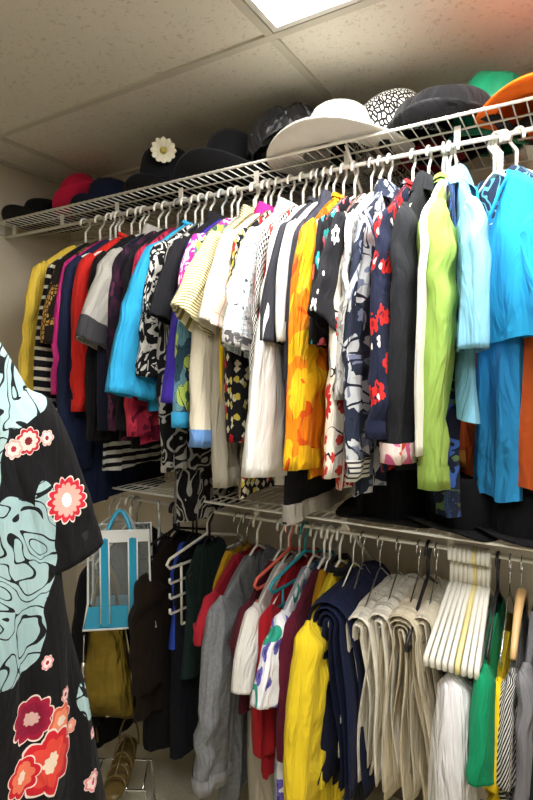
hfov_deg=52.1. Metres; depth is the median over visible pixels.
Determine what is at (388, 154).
clothes hanger
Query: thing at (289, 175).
clothes hanger
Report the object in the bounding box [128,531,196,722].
jacket
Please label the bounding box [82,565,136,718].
handbag
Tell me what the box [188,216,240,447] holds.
sweater
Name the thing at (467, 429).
jacket
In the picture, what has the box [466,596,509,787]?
shirt
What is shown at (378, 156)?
clothes hanger
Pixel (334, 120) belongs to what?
hat
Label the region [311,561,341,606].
shirt
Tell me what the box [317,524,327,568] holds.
clothes hanger
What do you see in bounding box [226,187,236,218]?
clothes hanger
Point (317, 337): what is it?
blouse
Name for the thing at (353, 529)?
clothes hanger
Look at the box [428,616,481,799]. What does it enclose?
shirt
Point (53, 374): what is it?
blouse
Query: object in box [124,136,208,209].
hat
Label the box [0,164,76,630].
wall
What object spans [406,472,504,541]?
hat
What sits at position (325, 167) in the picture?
clothes hanger
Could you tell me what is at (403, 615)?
trousers
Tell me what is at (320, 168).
clothes hanger
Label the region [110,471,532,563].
wire shelf
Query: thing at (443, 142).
clothes hanger
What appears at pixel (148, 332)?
blouse
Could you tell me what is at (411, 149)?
clothes hanger
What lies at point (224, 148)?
hat
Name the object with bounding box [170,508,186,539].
clothes hanger
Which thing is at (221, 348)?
cardigan
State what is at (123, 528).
clothes hanger
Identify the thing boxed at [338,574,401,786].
trousers
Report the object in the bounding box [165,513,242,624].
hanger
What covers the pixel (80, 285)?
cardigan
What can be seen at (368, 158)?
clothes hanger
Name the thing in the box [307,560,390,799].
trousers
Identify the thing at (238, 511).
clothes hanger
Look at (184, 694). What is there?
hanging garment
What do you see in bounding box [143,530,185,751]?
hanging garment
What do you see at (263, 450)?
shirt
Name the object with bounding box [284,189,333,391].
jacket
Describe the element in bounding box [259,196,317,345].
shirt
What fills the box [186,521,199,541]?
clothes hanger
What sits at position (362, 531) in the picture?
clothes hanger
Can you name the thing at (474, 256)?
shirt
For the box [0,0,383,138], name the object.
trim
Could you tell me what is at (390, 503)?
hat
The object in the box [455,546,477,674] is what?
clothes hanger
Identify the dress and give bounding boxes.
[0,343,105,799]
[56,239,164,503]
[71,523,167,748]
[106,231,156,440]
[156,222,245,523]
[224,210,281,498]
[276,556,341,762]
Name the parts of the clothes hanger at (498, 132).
frame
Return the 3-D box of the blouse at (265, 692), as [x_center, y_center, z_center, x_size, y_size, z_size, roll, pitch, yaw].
[0.146,0.797,1.683,0.081,0.608,0.674,2,3,32]
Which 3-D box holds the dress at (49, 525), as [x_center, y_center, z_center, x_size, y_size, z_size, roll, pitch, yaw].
[-0.533,0.381,0.869,0.118,1.186,0.742,2,3,31]
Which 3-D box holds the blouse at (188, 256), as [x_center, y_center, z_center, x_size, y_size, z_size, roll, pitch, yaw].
[-0.091,-0.438,1.767,0.062,0.275,0.601,1,3,29]
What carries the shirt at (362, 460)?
hanging from the clothes hanger at (411, 149)
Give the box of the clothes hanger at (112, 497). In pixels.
[77,494,125,564]
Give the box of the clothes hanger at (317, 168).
[315,168,323,196]
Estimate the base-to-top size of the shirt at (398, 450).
0.762 m
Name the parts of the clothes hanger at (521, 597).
frame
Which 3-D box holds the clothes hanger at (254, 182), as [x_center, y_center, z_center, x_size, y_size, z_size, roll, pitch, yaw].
[-0.034,-0.573,1.727,0.008,0.233,0.371,2,3,31]
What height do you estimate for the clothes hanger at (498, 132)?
0.233 m
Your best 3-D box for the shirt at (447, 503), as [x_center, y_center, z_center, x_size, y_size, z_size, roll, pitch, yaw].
[0.471,-0.138,1.447,0.072,0.841,0.300,0,3,11]
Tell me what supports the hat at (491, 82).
on the wire shelf at (457, 129)
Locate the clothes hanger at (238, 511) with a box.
[231,511,243,551]
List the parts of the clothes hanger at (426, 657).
frame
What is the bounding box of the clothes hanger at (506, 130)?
[494,129,509,176]
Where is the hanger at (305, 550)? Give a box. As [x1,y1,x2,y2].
[269,521,334,609]
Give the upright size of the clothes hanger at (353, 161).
0.233 m
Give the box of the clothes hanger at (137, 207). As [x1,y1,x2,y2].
[134,206,145,235]
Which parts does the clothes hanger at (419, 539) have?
frame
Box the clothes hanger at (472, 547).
[460,547,472,655]
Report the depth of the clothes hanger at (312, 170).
1.62 m
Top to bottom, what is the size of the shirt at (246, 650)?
0.380 m
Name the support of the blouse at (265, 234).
hanging from the wire shelf at (457, 129)
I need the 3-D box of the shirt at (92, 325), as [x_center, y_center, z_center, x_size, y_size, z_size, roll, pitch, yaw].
[-0.382,-0.307,1.945,0.096,0.612,0.746,2,3,33]
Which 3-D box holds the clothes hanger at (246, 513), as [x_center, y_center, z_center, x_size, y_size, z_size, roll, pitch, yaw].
[-0.064,0.485,1.793,0.004,0.229,0.368,2,3,31]
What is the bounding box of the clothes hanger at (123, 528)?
[95,494,136,569]
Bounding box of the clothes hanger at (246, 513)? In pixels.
[240,513,254,553]
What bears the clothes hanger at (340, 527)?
hanging from the wire shelf at (345, 529)
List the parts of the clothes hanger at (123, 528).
frame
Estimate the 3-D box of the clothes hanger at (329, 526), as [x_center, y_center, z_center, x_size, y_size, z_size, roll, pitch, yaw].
[0.191,0.492,1.643,0.008,0.233,0.211,2,3,31]
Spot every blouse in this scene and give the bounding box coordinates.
[18,245,75,390]
[40,241,97,344]
[50,240,101,394]
[104,219,193,410]
[124,227,175,444]
[135,224,192,377]
[171,218,226,427]
[178,218,232,285]
[249,206,295,380]
[250,555,326,799]
[283,192,344,478]
[308,196,351,350]
[334,192,373,399]
[364,178,412,471]
[414,179,446,456]
[477,165,532,219]
[496,604,528,799]
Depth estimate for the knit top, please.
1.86 m
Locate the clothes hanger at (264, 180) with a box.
[261,179,270,203]
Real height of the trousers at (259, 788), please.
0.776 m
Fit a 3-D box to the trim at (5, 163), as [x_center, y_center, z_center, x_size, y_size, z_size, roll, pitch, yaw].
[-1.823,-0.966,1.174,0.022,0.012,3.390,2,3,31]
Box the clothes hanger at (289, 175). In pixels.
[286,174,295,201]
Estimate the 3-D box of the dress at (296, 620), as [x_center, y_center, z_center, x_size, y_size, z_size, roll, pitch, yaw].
[0.173,0.761,1.665,0.076,0.534,0.555,2,3,31]
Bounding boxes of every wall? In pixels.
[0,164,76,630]
[71,71,532,799]
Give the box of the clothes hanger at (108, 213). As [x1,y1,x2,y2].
[104,212,115,239]
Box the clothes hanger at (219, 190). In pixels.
[217,189,227,215]
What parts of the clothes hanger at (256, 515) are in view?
frame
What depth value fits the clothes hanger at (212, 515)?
1.87 m
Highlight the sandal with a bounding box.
[103,718,139,799]
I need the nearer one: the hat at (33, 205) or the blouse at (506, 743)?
the blouse at (506, 743)
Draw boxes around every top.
[33,242,88,409]
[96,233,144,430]
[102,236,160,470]
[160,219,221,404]
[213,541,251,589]
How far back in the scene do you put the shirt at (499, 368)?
1.34 m
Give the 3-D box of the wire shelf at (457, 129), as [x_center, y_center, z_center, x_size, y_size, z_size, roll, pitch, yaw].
[0.143,-0.579,1.786,2.798,0.315,0.417,2,3,31]
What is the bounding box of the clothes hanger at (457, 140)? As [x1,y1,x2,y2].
[453,138,459,186]
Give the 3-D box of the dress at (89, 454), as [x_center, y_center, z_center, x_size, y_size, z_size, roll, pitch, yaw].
[-0.548,-0.113,2.053,0.086,0.945,0.584,2,3,31]
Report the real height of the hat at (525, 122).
0.238 m
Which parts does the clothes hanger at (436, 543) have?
frame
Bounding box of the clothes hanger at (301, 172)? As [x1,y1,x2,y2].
[274,171,307,226]
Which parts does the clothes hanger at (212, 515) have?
frame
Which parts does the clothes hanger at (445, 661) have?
frame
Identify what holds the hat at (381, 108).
on the wire shelf at (457, 129)
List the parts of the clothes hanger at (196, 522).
frame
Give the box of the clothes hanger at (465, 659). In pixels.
[461,547,490,676]
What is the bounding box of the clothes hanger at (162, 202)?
[160,201,171,228]
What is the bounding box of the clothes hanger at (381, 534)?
[358,533,391,632]
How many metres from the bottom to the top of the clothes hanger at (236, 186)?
0.233 m
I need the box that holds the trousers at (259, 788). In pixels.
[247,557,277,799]
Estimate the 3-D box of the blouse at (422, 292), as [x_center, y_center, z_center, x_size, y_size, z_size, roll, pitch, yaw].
[0.477,-0.221,1.439,0.047,0.672,0.566,1,3,28]
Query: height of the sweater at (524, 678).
0.481 m
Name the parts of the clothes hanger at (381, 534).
frame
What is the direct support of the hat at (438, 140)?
on the wire shelf at (457, 129)
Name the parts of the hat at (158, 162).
crown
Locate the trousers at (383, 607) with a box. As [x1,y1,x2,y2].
[357,573,420,792]
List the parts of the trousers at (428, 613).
leg, leg, leg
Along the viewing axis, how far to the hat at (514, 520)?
1.34 m
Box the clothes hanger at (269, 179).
[238,178,275,231]
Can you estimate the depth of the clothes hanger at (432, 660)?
1.38 m
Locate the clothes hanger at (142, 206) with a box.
[136,205,149,236]
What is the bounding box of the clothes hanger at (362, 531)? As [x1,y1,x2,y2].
[354,531,369,588]
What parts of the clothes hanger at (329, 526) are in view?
frame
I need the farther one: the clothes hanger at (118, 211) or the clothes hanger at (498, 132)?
the clothes hanger at (118, 211)
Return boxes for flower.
[150,136,175,162]
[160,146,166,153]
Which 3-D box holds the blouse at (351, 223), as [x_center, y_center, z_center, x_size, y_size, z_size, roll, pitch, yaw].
[0.317,-0.255,1.534,0.053,0.612,0.571,2,3,31]
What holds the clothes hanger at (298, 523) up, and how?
hanging from the wire shelf at (345, 529)
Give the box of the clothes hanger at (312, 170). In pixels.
[309,169,318,197]
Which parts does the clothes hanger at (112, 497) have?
frame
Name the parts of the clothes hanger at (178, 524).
frame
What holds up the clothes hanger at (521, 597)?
hanging from the wire shelf at (345, 529)
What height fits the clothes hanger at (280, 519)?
0.233 m
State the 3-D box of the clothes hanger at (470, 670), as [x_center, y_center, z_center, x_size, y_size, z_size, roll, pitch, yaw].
[0.566,0.510,1.421,0.013,0.252,0.425,1,3,29]
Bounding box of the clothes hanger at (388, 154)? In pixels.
[367,153,393,211]
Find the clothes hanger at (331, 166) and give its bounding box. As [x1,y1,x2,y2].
[329,165,337,191]
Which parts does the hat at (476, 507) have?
crown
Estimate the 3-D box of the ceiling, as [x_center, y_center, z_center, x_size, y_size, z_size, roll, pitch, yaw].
[-0.068,-0.974,0.135,4.100,0.100,3.440,2,3,31]
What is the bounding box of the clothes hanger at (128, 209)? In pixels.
[94,208,136,254]
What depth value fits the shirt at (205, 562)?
1.80 m
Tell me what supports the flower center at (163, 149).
on the hat at (158, 162)
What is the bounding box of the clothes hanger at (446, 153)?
[445,141,450,170]
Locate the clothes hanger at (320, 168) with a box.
[317,167,325,192]
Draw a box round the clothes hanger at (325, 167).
[298,166,330,222]
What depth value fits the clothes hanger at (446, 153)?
1.42 m
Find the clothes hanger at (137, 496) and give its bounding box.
[131,495,145,527]
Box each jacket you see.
[85,234,135,443]
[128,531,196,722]
[149,210,226,325]
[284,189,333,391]
[459,336,532,489]
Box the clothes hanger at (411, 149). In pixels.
[409,148,416,188]
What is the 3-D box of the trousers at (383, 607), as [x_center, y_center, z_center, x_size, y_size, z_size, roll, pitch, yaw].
[0.374,0.772,1.548,0.132,0.485,0.340,2,3,31]
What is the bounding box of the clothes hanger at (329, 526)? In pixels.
[324,525,335,570]
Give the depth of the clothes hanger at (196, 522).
1.89 m
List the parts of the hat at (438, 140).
crown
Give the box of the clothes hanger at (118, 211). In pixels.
[81,210,124,257]
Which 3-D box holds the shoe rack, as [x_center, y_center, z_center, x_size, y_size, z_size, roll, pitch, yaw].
[-0.530,1.317,1.818,0.298,0.170,0.148,0,3,-4]
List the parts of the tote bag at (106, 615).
handle, handle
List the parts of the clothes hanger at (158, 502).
frame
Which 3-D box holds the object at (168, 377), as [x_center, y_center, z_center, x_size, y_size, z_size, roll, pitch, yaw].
[-0.113,-0.272,1.787,0.064,0.602,0.680,2,3,31]
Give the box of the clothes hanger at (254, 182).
[250,181,260,207]
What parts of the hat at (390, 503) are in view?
crown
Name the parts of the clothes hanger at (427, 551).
frame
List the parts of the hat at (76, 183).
crown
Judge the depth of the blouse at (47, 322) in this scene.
1.82 m
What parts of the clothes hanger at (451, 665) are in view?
frame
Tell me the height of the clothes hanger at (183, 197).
0.233 m
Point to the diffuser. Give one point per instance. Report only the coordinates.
(268, 10)
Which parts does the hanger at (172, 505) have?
frame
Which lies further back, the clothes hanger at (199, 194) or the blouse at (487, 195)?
the clothes hanger at (199, 194)
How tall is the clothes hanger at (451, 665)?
0.252 m
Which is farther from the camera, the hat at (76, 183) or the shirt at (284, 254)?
the hat at (76, 183)
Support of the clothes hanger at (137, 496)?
hanging from the wire shelf at (345, 529)
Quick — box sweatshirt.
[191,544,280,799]
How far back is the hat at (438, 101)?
1.40 m
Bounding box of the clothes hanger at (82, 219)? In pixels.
[77,218,90,246]
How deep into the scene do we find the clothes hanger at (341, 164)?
1.57 m
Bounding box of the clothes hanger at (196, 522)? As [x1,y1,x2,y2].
[189,520,203,543]
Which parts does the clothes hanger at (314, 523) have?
frame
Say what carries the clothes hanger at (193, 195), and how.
hanging from the wire shelf at (457, 129)
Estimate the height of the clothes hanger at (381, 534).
0.229 m
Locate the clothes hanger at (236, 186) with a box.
[231,185,242,219]
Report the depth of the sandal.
1.81 m
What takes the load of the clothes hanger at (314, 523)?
hanging from the wire shelf at (345, 529)
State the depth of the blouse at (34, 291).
1.91 m
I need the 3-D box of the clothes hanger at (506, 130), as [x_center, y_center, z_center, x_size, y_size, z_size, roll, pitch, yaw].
[0.586,-0.556,1.360,0.008,0.233,0.141,-1,3,-16]
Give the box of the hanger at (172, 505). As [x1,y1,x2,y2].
[138,503,205,576]
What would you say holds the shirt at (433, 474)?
hanging from the wire shelf at (457, 129)
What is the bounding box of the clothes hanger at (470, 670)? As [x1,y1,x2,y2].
[467,548,492,677]
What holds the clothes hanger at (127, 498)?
hanging from the wire shelf at (345, 529)
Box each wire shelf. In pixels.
[0,96,532,243]
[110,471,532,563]
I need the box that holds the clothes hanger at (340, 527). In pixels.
[314,526,346,622]
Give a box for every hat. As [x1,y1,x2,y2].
[1,198,86,232]
[52,172,110,219]
[70,178,151,221]
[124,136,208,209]
[174,128,286,199]
[244,101,315,193]
[266,99,414,183]
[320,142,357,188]
[335,469,430,528]
[354,88,449,186]
[379,84,512,165]
[398,136,467,175]
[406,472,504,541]
[445,70,528,156]
[474,73,532,138]
[474,488,532,547]
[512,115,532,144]
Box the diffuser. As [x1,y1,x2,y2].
[258,0,332,21]
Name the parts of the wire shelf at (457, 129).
rail, rail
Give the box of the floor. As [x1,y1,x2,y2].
[97,721,400,799]
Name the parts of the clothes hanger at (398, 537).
frame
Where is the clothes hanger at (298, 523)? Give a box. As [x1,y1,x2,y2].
[273,521,306,603]
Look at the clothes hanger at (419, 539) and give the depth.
1.50 m
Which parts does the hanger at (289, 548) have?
frame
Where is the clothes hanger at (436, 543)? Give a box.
[422,542,441,642]
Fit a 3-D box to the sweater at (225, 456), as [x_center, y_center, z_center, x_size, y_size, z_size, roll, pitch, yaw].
[-0.003,-0.158,1.727,0.067,0.824,0.555,2,3,31]
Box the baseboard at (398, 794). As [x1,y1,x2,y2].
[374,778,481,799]
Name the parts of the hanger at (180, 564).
frame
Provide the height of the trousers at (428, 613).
0.507 m
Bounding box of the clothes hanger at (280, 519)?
[273,517,284,559]
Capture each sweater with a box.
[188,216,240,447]
[211,213,254,487]
[228,550,294,714]
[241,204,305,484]
[251,552,316,779]
[510,606,532,799]
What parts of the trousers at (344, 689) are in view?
leg, leg, leg, leg, leg, leg, leg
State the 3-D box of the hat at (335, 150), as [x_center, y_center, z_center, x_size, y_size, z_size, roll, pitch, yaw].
[0.264,-0.835,1.829,0.166,0.195,0.179,2,3,31]
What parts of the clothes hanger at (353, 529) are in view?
frame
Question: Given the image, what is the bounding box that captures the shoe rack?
[99,758,155,799]
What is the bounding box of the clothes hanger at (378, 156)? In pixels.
[356,155,384,221]
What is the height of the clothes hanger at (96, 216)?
0.233 m
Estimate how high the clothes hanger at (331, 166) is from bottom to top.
0.233 m
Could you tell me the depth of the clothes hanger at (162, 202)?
1.91 m
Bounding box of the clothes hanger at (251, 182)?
[249,182,257,207]
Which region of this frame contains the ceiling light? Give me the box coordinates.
[245,0,361,32]
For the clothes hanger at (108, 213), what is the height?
0.233 m
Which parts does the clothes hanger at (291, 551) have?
frame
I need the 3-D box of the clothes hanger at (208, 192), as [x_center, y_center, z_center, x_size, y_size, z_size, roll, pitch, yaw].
[-0.186,-0.577,1.817,0.008,0.233,0.351,2,3,31]
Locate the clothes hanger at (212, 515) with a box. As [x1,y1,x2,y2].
[189,513,216,581]
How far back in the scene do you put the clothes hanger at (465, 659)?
1.35 m
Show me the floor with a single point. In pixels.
(172, 778)
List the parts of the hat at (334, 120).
crown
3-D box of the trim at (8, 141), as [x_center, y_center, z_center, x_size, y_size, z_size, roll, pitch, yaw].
[-1.643,-0.964,1.068,0.024,0.010,3.414,2,3,31]
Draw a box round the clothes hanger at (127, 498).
[121,495,139,529]
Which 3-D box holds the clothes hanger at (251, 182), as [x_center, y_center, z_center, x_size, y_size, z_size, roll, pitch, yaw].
[-0.040,-0.573,1.730,0.008,0.233,0.371,2,3,31]
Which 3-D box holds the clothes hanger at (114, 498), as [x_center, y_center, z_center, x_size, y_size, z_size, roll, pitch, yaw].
[-0.607,0.470,2.114,0.008,0.233,0.381,2,4,43]
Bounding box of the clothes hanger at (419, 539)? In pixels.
[401,539,423,641]
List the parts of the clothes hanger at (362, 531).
frame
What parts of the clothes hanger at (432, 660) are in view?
frame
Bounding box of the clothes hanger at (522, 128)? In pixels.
[508,125,532,171]
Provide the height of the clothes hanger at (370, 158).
0.233 m
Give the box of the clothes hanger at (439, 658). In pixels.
[436,544,463,669]
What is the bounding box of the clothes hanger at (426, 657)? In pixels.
[423,543,458,665]
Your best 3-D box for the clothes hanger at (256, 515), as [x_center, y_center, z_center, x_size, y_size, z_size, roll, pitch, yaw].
[-0.030,0.486,1.773,0.008,0.233,0.371,2,3,31]
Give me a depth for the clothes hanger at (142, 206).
1.96 m
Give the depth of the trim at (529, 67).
1.71 m
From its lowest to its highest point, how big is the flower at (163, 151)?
0.090 m
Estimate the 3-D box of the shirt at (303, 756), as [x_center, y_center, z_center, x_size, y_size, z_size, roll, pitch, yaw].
[0.220,0.833,1.641,0.096,0.718,0.629,2,3,31]
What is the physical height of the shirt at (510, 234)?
0.414 m
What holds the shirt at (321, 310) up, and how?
hanging from the wire shelf at (457, 129)
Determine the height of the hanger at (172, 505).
0.372 m
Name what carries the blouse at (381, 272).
hanging from the wire shelf at (457, 129)
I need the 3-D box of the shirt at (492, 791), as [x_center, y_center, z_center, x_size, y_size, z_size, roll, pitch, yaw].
[0.620,0.741,1.400,0.057,0.351,0.481,2,3,32]
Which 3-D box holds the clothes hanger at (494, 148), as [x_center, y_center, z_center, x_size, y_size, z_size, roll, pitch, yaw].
[0.580,-0.556,1.364,0.008,0.233,0.311,-1,3,-16]
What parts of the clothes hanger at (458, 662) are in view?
frame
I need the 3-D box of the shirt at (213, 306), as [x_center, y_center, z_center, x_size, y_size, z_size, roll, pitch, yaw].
[0.013,-0.385,1.706,0.096,0.434,0.738,1,3,27]
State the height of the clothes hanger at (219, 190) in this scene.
0.233 m
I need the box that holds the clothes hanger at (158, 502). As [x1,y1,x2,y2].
[157,499,160,544]
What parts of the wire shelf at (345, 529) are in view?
rail, rail, rail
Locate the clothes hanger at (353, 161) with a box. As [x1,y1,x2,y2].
[350,160,358,199]
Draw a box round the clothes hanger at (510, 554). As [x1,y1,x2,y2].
[499,553,513,665]
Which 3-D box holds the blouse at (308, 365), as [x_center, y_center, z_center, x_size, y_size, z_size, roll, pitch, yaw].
[0.221,-0.189,1.591,0.073,0.792,0.689,2,3,31]
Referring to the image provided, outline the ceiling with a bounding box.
[0,0,532,180]
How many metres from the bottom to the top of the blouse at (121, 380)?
0.628 m
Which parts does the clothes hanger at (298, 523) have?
frame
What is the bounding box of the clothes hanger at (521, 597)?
[510,555,528,660]
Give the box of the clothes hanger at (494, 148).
[491,129,506,178]
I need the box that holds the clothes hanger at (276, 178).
[248,177,283,229]
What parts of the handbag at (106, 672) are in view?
zip pull, handle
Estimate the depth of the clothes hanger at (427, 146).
1.45 m
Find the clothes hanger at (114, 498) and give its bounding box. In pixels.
[91,497,124,555]
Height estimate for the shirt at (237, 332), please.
0.543 m
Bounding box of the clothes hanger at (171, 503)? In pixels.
[166,501,181,538]
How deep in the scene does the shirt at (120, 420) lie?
1.68 m
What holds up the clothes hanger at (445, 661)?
hanging from the wire shelf at (345, 529)
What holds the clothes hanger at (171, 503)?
hanging from the wire shelf at (345, 529)
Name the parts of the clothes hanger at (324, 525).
frame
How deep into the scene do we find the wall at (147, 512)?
2.02 m
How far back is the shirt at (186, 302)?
1.46 m
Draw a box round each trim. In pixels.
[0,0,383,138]
[0,137,99,178]
[0,159,61,184]
[93,63,532,179]
[230,0,334,100]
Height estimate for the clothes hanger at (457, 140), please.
0.233 m
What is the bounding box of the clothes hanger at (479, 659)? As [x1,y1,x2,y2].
[474,548,493,679]
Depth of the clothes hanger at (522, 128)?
1.34 m
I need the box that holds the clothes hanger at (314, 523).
[286,522,320,610]
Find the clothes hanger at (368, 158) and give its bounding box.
[367,158,373,191]
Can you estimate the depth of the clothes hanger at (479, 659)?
1.35 m
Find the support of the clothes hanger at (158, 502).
hanging from the wire shelf at (345, 529)
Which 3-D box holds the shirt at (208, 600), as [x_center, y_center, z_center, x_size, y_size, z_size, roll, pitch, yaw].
[-0.063,0.627,1.799,0.063,0.279,0.553,2,3,31]
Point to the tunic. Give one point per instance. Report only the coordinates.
(335, 465)
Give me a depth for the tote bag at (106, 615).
1.78 m
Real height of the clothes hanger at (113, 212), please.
0.233 m
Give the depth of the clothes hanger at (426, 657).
1.39 m
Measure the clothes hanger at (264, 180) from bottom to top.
0.233 m
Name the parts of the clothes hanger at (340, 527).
frame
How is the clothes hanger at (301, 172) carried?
hanging from the wire shelf at (457, 129)
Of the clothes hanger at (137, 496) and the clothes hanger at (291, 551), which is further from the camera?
the clothes hanger at (137, 496)
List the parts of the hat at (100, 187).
crown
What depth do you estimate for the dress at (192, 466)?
1.70 m
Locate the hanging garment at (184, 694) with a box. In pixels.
[170,536,211,759]
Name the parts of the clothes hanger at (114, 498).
frame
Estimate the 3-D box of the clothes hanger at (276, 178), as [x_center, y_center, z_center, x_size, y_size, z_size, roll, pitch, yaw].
[0.038,-0.571,1.684,0.008,0.233,0.371,2,3,31]
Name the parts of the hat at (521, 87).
crown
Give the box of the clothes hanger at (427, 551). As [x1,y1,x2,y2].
[405,540,437,652]
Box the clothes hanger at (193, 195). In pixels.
[190,194,200,223]
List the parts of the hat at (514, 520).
crown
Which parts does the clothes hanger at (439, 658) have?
frame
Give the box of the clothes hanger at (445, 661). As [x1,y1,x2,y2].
[442,545,468,671]
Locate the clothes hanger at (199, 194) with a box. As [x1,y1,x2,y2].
[168,193,206,242]
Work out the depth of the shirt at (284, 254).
1.38 m
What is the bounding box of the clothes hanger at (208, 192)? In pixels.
[205,191,215,210]
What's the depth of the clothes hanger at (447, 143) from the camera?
1.42 m
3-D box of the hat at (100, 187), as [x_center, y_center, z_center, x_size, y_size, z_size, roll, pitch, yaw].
[-0.629,-0.818,2.219,0.306,0.125,0.337,2,3,31]
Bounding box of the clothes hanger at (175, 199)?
[172,198,182,227]
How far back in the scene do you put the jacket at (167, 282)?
1.56 m
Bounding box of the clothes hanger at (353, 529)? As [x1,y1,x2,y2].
[328,529,362,626]
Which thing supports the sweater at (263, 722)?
hanging from the hanger at (289, 548)
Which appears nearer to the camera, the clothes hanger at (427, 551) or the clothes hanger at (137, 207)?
the clothes hanger at (427, 551)
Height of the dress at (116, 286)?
0.717 m
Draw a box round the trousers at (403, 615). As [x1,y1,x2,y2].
[369,574,441,799]
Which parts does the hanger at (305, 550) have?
frame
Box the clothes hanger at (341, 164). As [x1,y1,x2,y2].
[317,163,347,222]
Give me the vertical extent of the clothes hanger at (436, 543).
0.229 m
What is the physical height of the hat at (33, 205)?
0.103 m
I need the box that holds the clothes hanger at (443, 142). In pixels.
[441,141,444,172]
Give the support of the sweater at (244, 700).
hanging from the clothes hanger at (280, 519)
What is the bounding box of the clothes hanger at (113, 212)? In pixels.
[110,211,120,240]
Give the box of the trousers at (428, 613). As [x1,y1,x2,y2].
[406,579,457,793]
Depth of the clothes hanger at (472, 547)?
1.42 m
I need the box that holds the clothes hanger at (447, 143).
[433,140,452,200]
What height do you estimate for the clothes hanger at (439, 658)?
0.252 m
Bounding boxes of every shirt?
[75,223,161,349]
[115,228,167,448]
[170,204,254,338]
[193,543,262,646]
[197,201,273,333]
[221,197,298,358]
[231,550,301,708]
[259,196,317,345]
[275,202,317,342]
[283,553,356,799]
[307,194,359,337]
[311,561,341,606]
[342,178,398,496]
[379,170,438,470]
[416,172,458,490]
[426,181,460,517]
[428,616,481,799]
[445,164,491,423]
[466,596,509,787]
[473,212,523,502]
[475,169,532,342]
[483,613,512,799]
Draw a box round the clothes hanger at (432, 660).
[429,543,459,667]
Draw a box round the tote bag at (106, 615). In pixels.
[82,508,156,631]
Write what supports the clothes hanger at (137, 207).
hanging from the wire shelf at (457, 129)
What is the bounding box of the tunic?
[322,193,365,489]
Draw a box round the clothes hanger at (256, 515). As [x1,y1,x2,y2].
[249,514,265,555]
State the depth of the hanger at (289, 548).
1.66 m
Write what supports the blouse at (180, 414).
hanging from the clothes hanger
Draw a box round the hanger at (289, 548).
[253,526,320,601]
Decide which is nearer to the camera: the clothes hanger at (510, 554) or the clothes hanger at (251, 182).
the clothes hanger at (510, 554)
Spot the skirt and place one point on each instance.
(303, 496)
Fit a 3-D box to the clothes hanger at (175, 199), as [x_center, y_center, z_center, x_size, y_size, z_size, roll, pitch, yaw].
[-0.307,-0.580,1.888,0.008,0.233,0.371,2,3,31]
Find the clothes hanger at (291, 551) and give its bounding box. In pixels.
[259,526,296,603]
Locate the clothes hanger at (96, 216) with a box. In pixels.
[94,215,105,240]
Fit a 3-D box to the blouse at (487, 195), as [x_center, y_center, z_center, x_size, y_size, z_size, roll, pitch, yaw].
[0.580,-0.400,1.374,0.046,0.334,0.460,-1,3,-16]
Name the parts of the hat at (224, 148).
crown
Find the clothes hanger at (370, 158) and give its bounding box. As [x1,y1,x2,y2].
[347,157,375,214]
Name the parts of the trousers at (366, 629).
leg, leg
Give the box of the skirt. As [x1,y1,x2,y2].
[282,469,349,525]
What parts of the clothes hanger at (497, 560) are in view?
frame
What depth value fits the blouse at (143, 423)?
1.68 m
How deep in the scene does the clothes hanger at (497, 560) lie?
1.38 m
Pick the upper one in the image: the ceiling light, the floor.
the ceiling light
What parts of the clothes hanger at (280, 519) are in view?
frame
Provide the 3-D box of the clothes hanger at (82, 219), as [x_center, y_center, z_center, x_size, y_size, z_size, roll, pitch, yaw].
[-0.704,-0.591,2.122,0.008,0.233,0.371,2,3,31]
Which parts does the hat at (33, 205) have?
crown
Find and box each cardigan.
[69,232,128,411]
[219,213,253,399]
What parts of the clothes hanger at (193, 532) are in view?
frame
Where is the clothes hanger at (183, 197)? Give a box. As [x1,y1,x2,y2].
[180,196,190,220]
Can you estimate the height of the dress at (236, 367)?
0.838 m
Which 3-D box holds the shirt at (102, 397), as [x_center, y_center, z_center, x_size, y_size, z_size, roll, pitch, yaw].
[-0.382,-0.239,1.948,0.074,0.682,0.571,2,3,31]
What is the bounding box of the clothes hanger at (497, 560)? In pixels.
[485,550,502,662]
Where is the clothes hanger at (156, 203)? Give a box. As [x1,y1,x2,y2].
[153,202,163,227]
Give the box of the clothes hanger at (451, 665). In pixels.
[448,546,472,672]
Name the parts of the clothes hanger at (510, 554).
frame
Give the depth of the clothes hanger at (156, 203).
1.93 m
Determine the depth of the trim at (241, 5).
1.52 m
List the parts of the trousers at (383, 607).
leg, leg, leg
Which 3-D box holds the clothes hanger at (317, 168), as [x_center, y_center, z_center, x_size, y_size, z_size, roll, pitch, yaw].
[0.157,-0.567,1.614,0.008,0.233,0.371,2,3,31]
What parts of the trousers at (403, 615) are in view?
leg, leg, leg, leg, leg, leg, leg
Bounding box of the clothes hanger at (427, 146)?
[409,145,432,205]
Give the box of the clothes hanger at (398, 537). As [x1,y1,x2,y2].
[379,536,406,636]
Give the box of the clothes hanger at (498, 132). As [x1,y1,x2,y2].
[478,130,505,224]

